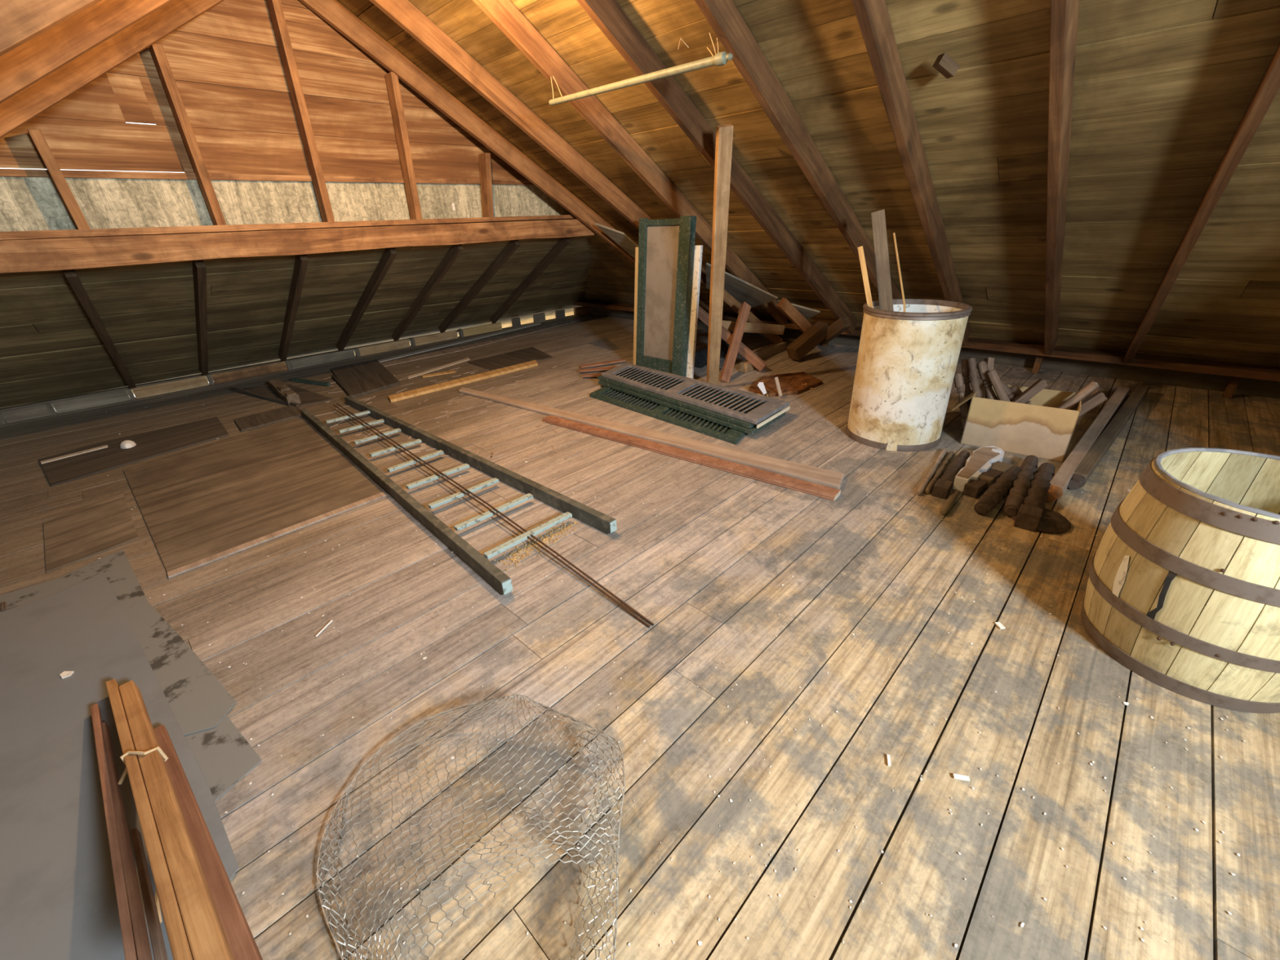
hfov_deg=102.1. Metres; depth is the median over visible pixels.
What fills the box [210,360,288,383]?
trim
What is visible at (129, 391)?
trim
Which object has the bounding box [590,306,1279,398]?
beam
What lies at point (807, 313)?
board
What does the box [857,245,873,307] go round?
batten
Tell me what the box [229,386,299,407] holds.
stick
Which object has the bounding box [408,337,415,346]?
trim
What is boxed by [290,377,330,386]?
stick
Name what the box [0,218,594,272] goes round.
tie beam
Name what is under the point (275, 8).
stud
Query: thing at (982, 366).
spindle
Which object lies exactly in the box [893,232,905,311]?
cane
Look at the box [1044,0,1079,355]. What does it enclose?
rafter
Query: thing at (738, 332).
brace
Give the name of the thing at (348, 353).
trim
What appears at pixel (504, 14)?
rafter
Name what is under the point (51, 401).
trim
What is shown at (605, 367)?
board
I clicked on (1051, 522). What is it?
round stone
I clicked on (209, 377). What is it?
trim
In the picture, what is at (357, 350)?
trim
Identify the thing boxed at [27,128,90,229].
stud
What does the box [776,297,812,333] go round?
timber
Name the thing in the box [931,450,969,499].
baluster
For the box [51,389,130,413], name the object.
trim
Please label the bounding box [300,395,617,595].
ladder
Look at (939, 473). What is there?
baluster
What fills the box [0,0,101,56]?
rafter
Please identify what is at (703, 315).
timber
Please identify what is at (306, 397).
floor panel
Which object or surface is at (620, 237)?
board
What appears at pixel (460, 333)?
trim
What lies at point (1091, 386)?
baluster
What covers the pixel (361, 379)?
floor panel
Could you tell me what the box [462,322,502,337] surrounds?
trim
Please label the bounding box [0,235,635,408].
ceiling
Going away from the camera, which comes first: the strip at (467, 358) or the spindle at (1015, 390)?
the spindle at (1015, 390)
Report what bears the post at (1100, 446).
on the floor
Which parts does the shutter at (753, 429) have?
rail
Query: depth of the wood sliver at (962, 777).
1.51 m
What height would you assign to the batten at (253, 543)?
0.012 m
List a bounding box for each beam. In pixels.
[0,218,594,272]
[573,299,1279,381]
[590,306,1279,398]
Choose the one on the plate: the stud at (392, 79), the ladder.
the stud at (392, 79)
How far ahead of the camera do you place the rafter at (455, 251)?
5.99 m
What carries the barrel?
on the floor
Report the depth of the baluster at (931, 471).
3.21 m
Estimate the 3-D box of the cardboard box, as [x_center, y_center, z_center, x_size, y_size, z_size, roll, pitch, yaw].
[2.583,-0.433,3.607,0.683,0.344,0.430,17,33,34]
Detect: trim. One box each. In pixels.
[0,168,534,185]
[0,328,465,412]
[0,404,51,423]
[0,412,6,425]
[44,402,57,415]
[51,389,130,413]
[125,388,135,399]
[131,375,209,399]
[205,373,214,385]
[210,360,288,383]
[285,359,292,370]
[289,348,355,368]
[353,346,360,357]
[358,338,410,355]
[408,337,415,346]
[413,330,457,346]
[457,328,463,337]
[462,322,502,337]
[501,311,573,328]
[511,317,520,327]
[533,312,546,323]
[555,309,565,319]
[573,306,590,315]
[1031,355,1044,373]
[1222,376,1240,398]
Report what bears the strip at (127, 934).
on the metal sheet at (58, 897)
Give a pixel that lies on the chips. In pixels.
(700, 943)
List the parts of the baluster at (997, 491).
foot knob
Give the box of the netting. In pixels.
[315,694,625,959]
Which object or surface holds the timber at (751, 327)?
on the timber at (728, 299)
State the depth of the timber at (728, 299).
6.09 m
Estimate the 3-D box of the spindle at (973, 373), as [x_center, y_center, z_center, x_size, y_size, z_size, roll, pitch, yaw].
[2.358,-0.633,3.629,0.057,0.422,0.214,-16,29,-25]
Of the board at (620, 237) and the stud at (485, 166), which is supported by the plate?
the stud at (485, 166)
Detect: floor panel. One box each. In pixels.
[43,491,138,572]
[123,417,382,572]
[234,405,302,431]
[243,384,332,405]
[330,359,399,398]
[467,346,553,370]
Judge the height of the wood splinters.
0.004 m
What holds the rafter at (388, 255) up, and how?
attached to the ceiling at (51, 348)
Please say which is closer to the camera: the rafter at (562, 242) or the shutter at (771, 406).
the shutter at (771, 406)
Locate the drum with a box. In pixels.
[845,298,973,451]
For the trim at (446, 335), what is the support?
on the floor
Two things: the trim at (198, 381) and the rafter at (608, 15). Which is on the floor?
the trim at (198, 381)
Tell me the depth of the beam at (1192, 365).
4.62 m
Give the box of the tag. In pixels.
[757,382,766,394]
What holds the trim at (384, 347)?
on the floor
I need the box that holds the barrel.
[1080,447,1279,713]
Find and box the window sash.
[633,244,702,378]
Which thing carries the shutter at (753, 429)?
on the shutter at (733, 436)
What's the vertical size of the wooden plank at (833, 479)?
0.035 m
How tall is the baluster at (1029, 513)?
0.099 m
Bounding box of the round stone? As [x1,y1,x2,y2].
[1010,507,1071,533]
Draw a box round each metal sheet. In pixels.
[0,549,236,735]
[0,571,239,959]
[184,715,262,801]
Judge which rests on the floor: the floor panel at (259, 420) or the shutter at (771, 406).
the floor panel at (259, 420)
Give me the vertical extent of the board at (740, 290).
0.580 m
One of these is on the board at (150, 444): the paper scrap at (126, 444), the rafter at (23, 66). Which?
the paper scrap at (126, 444)
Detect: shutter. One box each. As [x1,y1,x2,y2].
[589,386,746,444]
[597,368,781,428]
[598,371,785,435]
[601,362,789,424]
[635,215,696,377]
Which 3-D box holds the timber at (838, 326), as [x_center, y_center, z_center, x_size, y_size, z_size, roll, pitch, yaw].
[2.188,-1.687,5.872,0.110,0.345,0.400,-16,29,-25]
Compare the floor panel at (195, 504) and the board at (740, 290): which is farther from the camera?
the board at (740, 290)
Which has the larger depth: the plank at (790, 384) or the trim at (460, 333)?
the trim at (460, 333)
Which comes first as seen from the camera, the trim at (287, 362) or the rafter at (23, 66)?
the rafter at (23, 66)
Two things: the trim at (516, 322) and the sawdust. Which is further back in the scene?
the trim at (516, 322)
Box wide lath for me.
[871,208,893,311]
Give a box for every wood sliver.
[315,619,333,636]
[886,754,891,766]
[952,773,969,781]
[994,622,1004,629]
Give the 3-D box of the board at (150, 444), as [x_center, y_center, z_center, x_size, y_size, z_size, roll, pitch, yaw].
[-4.101,-0.271,4.250,0.897,0.022,1.185,21,35,39]
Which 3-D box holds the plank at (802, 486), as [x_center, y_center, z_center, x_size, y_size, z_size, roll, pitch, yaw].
[0.177,-0.219,3.750,2.504,0.030,0.104,18,33,35]
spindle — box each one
[953,373,968,428]
[960,359,972,408]
[967,357,982,397]
[976,360,998,399]
[1000,379,1016,400]
[1009,386,1031,404]
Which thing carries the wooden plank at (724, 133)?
on the floor
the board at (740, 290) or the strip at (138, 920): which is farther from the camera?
the board at (740, 290)
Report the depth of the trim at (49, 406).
5.18 m
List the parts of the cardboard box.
panel, panel, panel, panel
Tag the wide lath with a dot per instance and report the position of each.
(878, 219)
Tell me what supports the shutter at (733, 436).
on the floor
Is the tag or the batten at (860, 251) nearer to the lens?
the batten at (860, 251)
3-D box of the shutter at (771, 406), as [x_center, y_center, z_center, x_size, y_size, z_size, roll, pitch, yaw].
[0.356,-0.847,4.755,0.537,0.031,2.148,-23,33,-35]
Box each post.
[1046,386,1129,502]
[1067,384,1150,489]
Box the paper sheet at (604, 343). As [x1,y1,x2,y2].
[587,337,620,350]
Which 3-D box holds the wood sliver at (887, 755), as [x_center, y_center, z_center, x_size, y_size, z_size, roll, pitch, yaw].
[0.756,0.852,1.573,0.008,0.006,0.035,6,28,17]
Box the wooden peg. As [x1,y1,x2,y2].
[939,489,959,514]
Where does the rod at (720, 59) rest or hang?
hanging from the rafter at (723, 16)
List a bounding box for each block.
[267,378,292,395]
[277,389,301,405]
[739,360,755,373]
[962,461,1013,498]
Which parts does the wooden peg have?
foot knob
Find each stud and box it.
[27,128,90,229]
[149,43,226,225]
[266,0,334,222]
[384,71,422,219]
[479,152,493,217]
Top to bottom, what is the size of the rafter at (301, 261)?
1.259 m
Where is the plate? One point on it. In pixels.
(38, 234)
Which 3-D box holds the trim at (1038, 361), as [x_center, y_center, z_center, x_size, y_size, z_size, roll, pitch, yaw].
[3.915,-1.158,5.086,0.050,0.214,0.060,21,35,39]
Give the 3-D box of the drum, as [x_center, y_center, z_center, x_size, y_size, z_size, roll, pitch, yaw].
[1.863,-0.753,3.665,0.654,0.925,0.654,21,35,39]
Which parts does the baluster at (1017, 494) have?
foot knob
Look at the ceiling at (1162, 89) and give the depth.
3.33 m
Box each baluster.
[916,448,946,494]
[924,451,954,493]
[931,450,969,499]
[973,466,1021,515]
[981,356,994,398]
[986,369,1010,401]
[1003,454,1038,516]
[1011,377,1048,403]
[1013,462,1054,532]
[1057,381,1099,409]
[1069,390,1107,417]
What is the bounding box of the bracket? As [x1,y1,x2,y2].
[952,445,1004,492]
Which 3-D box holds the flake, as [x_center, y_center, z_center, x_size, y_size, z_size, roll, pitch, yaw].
[-2.230,0.757,2.010,0.046,0.004,0.034,-1,27,3]
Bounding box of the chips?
[97,373,1245,947]
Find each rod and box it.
[333,404,650,627]
[336,403,653,626]
[548,32,733,105]
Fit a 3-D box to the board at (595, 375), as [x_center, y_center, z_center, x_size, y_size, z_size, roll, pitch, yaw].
[-0.363,-1.141,5.609,0.532,0.030,0.072,-1,27,4]
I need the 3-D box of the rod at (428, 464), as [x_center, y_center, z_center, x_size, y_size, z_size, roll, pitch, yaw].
[-1.418,-0.065,3.538,0.010,0.068,4.274,-25,34,-37]
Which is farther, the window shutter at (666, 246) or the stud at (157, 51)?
the window shutter at (666, 246)
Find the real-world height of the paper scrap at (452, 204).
0.065 m
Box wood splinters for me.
[314,366,590,459]
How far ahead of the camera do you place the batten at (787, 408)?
4.04 m
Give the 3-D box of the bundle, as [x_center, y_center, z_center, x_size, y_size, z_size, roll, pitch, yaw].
[-1.350,0.821,1.376,1.592,0.374,0.160,18,33,35]
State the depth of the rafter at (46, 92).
3.00 m
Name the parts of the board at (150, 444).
pale strip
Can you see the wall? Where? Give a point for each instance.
(225, 63)
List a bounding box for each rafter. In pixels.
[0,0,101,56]
[0,0,172,103]
[0,0,223,138]
[62,269,136,388]
[192,260,208,375]
[278,253,308,361]
[298,0,709,314]
[336,247,397,351]
[369,0,755,315]
[391,244,463,341]
[438,240,519,333]
[472,0,788,325]
[490,237,570,323]
[576,0,857,333]
[694,0,902,298]
[851,0,971,346]
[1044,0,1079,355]
[1122,43,1279,363]
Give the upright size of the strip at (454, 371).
0.010 m
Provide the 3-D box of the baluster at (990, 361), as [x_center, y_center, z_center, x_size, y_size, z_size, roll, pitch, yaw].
[2.471,-0.644,3.690,0.043,0.436,0.162,-2,27,1]
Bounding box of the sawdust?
[493,521,578,570]
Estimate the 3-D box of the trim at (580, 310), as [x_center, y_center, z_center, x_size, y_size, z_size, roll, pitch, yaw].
[-1.025,-3.171,9.652,0.050,0.140,0.500,21,35,39]
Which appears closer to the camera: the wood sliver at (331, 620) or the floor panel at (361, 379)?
the wood sliver at (331, 620)
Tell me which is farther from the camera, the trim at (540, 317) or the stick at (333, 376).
the trim at (540, 317)
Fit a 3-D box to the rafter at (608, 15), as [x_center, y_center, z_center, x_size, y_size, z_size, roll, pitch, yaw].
[0.772,-2.412,4.143,4.451,3.092,0.064,-23,33,-34]
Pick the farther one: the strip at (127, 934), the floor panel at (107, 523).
the floor panel at (107, 523)
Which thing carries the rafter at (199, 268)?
attached to the ceiling at (51, 348)
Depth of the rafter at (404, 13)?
4.27 m
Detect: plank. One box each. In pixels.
[458,387,844,489]
[542,415,840,501]
[706,124,733,384]
[748,372,822,396]
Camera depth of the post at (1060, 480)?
3.38 m
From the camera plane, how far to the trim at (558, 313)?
9.28 m
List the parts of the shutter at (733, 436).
rail, rail, rail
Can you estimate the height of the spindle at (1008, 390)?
0.354 m
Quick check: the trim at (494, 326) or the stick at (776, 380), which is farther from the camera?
the trim at (494, 326)
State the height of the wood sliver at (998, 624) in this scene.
0.006 m
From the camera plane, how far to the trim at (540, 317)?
8.99 m
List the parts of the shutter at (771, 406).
rail, rail, rail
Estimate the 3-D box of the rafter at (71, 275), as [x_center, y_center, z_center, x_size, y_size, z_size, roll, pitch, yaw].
[-4.597,-1.205,4.465,0.056,1.259,2.361,-26,35,-38]
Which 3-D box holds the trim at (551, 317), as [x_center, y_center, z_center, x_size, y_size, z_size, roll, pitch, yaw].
[-1.797,-2.940,9.359,0.020,0.350,2.600,21,35,39]
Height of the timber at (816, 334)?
0.367 m
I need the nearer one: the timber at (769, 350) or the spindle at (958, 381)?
the spindle at (958, 381)
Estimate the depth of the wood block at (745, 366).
5.56 m
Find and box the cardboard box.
[951,382,1081,462]
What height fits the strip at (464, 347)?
0.010 m
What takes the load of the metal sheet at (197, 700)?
on the floor
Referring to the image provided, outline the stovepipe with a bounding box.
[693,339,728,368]
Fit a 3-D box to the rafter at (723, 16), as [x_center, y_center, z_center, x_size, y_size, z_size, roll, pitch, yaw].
[1.264,-2.219,3.711,4.448,3.092,0.063,-23,33,-35]
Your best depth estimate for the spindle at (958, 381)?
3.68 m
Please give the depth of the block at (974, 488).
3.01 m
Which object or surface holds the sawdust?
on the floor
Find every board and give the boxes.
[38,416,228,486]
[153,724,262,959]
[578,365,617,372]
[579,358,626,368]
[582,373,601,377]
[595,222,638,258]
[706,262,777,308]
[777,299,820,319]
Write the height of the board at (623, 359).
0.024 m
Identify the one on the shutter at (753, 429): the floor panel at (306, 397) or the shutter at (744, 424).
the shutter at (744, 424)
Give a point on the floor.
(855, 573)
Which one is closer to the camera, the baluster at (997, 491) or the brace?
the baluster at (997, 491)
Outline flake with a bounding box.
[59,671,73,678]
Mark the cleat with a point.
(944, 64)
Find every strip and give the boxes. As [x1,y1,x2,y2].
[90,703,137,959]
[102,722,152,959]
[130,827,168,959]
[377,321,541,362]
[382,319,578,366]
[407,357,469,378]
[421,369,455,377]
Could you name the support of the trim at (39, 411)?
on the floor
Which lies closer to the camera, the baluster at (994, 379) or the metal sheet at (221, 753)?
the metal sheet at (221, 753)
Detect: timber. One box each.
[697,305,767,371]
[721,320,785,334]
[723,289,782,343]
[752,342,786,359]
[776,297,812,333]
[786,320,828,360]
[818,316,851,345]
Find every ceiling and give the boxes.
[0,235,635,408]
[336,0,1279,367]
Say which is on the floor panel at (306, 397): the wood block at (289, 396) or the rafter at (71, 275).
the wood block at (289, 396)
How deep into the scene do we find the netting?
1.33 m
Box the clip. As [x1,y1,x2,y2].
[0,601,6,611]
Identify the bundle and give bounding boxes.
[105,679,234,959]
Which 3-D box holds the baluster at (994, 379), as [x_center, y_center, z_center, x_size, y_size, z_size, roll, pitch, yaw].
[2.525,-0.513,3.562,0.060,0.459,0.337,-24,34,-37]
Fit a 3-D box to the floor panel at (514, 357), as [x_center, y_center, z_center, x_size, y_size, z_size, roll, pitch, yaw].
[-1.587,-1.549,6.592,0.725,0.012,1.041,21,35,39]
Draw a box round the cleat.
[932,53,959,79]
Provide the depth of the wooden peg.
2.88 m
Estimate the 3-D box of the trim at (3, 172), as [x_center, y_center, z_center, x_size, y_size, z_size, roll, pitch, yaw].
[-2.650,-2.498,4.293,0.032,0.040,4.307,21,35,39]
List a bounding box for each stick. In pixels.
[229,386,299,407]
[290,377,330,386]
[331,374,352,395]
[774,377,782,395]
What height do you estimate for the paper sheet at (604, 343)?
0.006 m
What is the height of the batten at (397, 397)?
0.030 m
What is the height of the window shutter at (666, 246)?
1.530 m
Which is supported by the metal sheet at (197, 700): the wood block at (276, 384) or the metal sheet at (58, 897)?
the metal sheet at (58, 897)
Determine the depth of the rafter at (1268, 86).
2.63 m
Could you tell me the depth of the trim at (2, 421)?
4.98 m
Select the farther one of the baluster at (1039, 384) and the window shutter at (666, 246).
the window shutter at (666, 246)
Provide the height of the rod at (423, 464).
0.068 m
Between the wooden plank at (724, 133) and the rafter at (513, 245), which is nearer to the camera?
the wooden plank at (724, 133)
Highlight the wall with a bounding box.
[0,0,577,240]
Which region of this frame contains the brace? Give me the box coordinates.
[719,302,751,382]
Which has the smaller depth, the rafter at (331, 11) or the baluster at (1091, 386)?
the baluster at (1091, 386)
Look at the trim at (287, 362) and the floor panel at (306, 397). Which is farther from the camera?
the trim at (287, 362)
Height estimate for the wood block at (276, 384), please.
0.112 m
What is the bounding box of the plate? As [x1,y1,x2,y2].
[0,214,576,239]
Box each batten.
[167,491,386,577]
[388,360,537,402]
[756,405,790,428]
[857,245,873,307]
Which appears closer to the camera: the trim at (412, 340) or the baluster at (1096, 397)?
the baluster at (1096, 397)
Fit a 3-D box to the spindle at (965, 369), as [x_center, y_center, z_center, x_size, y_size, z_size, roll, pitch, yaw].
[2.369,-0.615,3.733,0.055,0.488,0.199,-18,31,-29]
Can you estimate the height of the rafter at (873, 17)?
3.092 m
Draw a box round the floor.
[0,313,1279,959]
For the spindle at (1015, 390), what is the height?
0.311 m
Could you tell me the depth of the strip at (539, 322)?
7.65 m
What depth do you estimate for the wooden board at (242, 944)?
1.19 m
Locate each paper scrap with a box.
[120,440,136,448]
[451,203,455,210]
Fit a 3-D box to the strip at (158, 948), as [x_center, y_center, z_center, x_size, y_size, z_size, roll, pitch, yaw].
[-1.173,0.992,1.234,0.561,0.125,0.017,18,33,36]
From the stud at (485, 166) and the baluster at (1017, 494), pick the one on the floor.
the baluster at (1017, 494)
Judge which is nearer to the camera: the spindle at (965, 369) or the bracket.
the bracket

